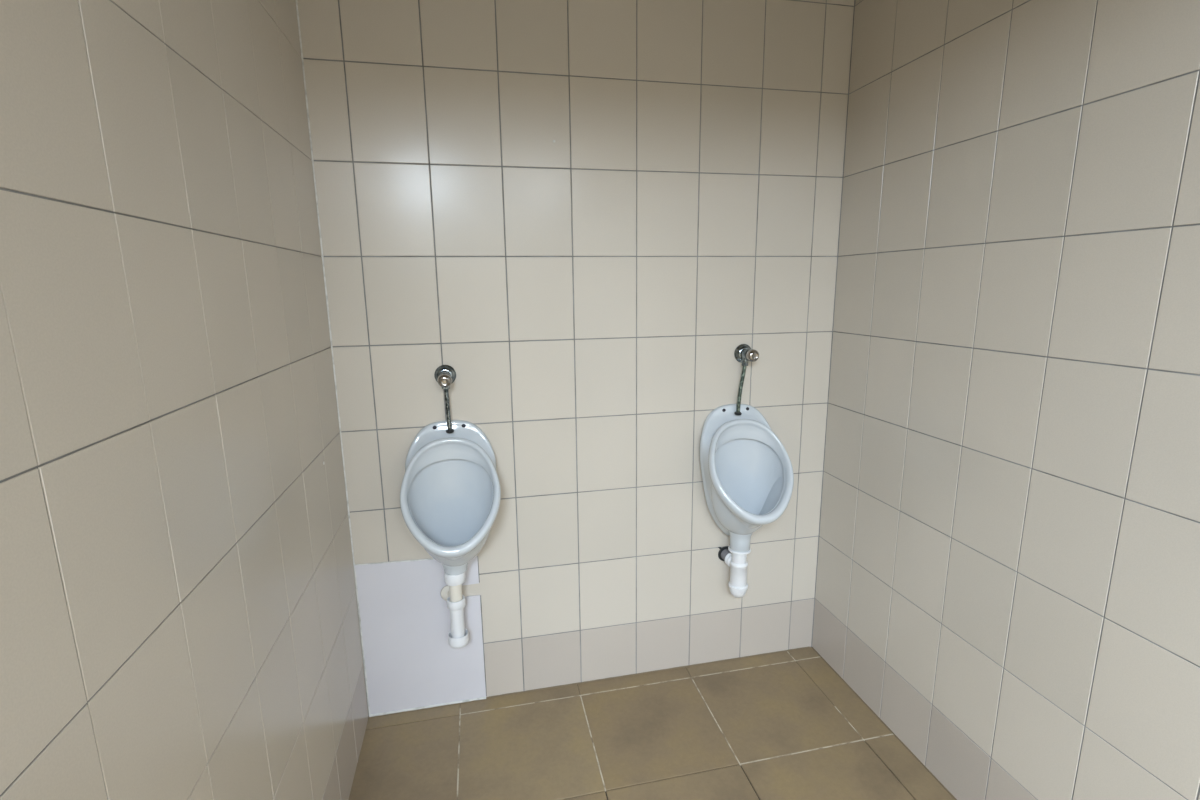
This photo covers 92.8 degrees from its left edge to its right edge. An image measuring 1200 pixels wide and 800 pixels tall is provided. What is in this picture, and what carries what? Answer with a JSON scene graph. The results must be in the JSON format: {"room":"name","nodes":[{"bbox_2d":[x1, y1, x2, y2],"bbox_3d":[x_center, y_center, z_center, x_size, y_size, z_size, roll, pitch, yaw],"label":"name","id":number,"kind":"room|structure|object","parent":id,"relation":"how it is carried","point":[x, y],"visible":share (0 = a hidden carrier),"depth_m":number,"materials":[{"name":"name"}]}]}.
{"room":"public restroom","nodes":[
{"label":"public restroom","id":0,"kind":"room"},
{"bbox_2d":[0,0,368,799],"bbox_3d":[-0.617,0.071,0.741,0.101,2.410,2.050,-3,11,-12],"label":"wall","id":1,"kind":"structure","parent":0,"point":[179,617],"depth_m":0.75,"materials":[{"name":"grey tile"}]},
{"bbox_2d":[297,0,853,696],"bbox_3d":[0.004,-0.157,1.860,1.799,2.410,0.121,-3,11,-12],"label":"wall","id":2,"kind":"structure","parent":0,"point":[582,211],"depth_m":1.75,"materials":[{"name":"grey tile"}]},
{"bbox_2d":[296,0,368,711],"bbox_3d":[-0.764,-0.125,1.634,0.007,2.346,0.007,-3,11,-12],"label":"trim","id":3,"kind":"structure","parent":2,"relation":"attached to","point":[312,160],"depth_m":1.59,"materials":[{"name":"white plastic"}]},
{"bbox_2d":[354,555,486,716],"bbox_3d":[-0.570,0.758,1.845,0.377,0.535,0.010,-3,11,-12],"label":"access panel","id":4,"kind":"object","parent":2,"relation":"attached to","point":[410,663],"visible":0.88,"depth_m":1.84,"materials":[{"name":"white plastic"}]},
{"bbox_2d":[434,365,455,432],"bbox_3d":[-0.453,0.001,1.684,0.063,0.201,0.083,-3,11,-12],"label":"valve","id":5,"kind":"object","parent":2,"relation":"attached to","point":[445,375],"visible":1,"depth_m":1.69,"materials":[{"name":"silver metal"}]},
{"bbox_2d":[400,420,500,574],"bbox_3d":[-0.430,0.311,1.663,0.281,0.462,0.249,-3,11,-12],"label":"urinal","id":6,"kind":"object","parent":2,"relation":"attached to","point":[450,491],"visible":0.99,"depth_m":1.72,"materials":[{"name":"white ceramic"}]},
{"bbox_2d":[441,572,468,648],"bbox_3d":[-0.455,0.640,1.793,0.064,0.252,0.118,-6,12,-25],"label":"trap","id":7,"kind":"object","parent":6,"relation":"attached to","point":[458,637],"visible":0.98,"depth_m":1.75,"materials":[{"name":"white plastic"}]},
{"bbox_2d":[441,586,449,600],"bbox_3d":[-0.470,0.625,1.806,0.064,0.056,0.073,-3,11,-12],"label":"outlet","id":8,"kind":"object","parent":7,"relation":"attached to","point":[445,594],"depth_m":1.83,"materials":[{"name":"beige plastic"}]},
{"bbox_2d":[448,628,468,648],"bbox_3d":[-0.443,0.748,1.789,0.063,0.042,0.063,-3,11,-12],"label":"cup","id":9,"kind":"object","parent":7,"relation":"on","point":[456,640],"depth_m":1.77,"materials":[{"name":"white plastic"}]},
{"bbox_2d":[487,647,809,697],"bbox_3d":[0.210,0.977,2.063,1.211,0.006,0.006,-3,11,-12],"label":"trim","id":10,"kind":"structure","parent":2,"relation":"attached to","point":[802,647],"depth_m":2.05,"materials":[{"name":"brown tile"}]},
{"bbox_2d":[734,344,758,414],"bbox_3d":[0.482,-0.065,1.879,0.068,0.233,0.082,-3,11,-12],"label":"valve","id":11,"kind":"object","parent":2,"relation":"attached to","point":[743,353],"visible":1,"depth_m":1.88,"materials":[{"name":"silver metal"}]},
{"bbox_2d":[700,404,793,552],"bbox_3d":[0.482,0.275,1.858,0.281,0.486,0.249,-3,11,-12],"label":"urinal","id":12,"kind":"object","parent":2,"relation":"attached to","point":[747,473],"visible":1,"depth_m":1.90,"materials":[{"name":"white ceramic"}]},
{"bbox_2d":[718,545,750,597],"bbox_3d":[0.468,0.587,1.983,0.082,0.179,0.123,-3,11,-12],"label":"trap","id":13,"kind":"object","parent":12,"relation":"attached to","point":[737,562],"visible":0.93,"depth_m":1.94,"materials":[{"name":"white plastic"}]},
{"bbox_2d":[721,549,731,566],"bbox_3d":[0.458,0.556,2.002,0.051,0.049,0.071,-3,11,-12],"label":"outlet","id":14,"kind":"object","parent":13,"relation":"attached to","point":[726,556],"depth_m":1.99,"materials":[{"name":"grey plastic"}]},
{"bbox_2d":[728,581,747,597],"bbox_3d":[0.476,0.656,1.974,0.066,0.047,0.066,-3,11,-12],"label":"cup","id":15,"kind":"object","parent":13,"relation":"on","point":[738,590],"depth_m":1.95,"materials":[{"name":"white plastic"}]},
{"bbox_2d":[811,0,854,645],"bbox_3d":[0.798,-0.209,1.964,0.004,2.346,0.004,-3,11,-12],"label":"trim","id":16,"kind":"structure","parent":2,"relation":"attached to","point":[854,0],"depth_m":1.94,"materials":[{"name":"grey tile"}]},
{"bbox_2d":[349,647,954,799],"bbox_3d":[-0.157,1.510,-0.300,3.217,0.120,4.820,-3,11,-12],"label":"floor","id":17,"kind":"structure","parent":0,"point":[785,725],"depth_m":1.73,"materials":[{"name":"brown tile"}]},
{"bbox_2d":[812,0,1199,799],"bbox_3d":[1.334,0.230,-0.178,0.120,2.410,4.700,-3,11,-12],"label":"wall","id":18,"kind":"structure","parent":0,"point":[1008,566],"depth_m":1.28,"materials":[{"name":"grey tile"}]},
{"bbox_2d":[812,647,956,799],"bbox_3d":[1.013,1.123,1.278,0.006,0.006,1.896,-3,11,-12],"label":"trim","id":19,"kind":"structure","parent":18,"relation":"attached to","point":[812,647],"depth_m":1.79,"materials":[{"name":"brown tile"}]}
]}

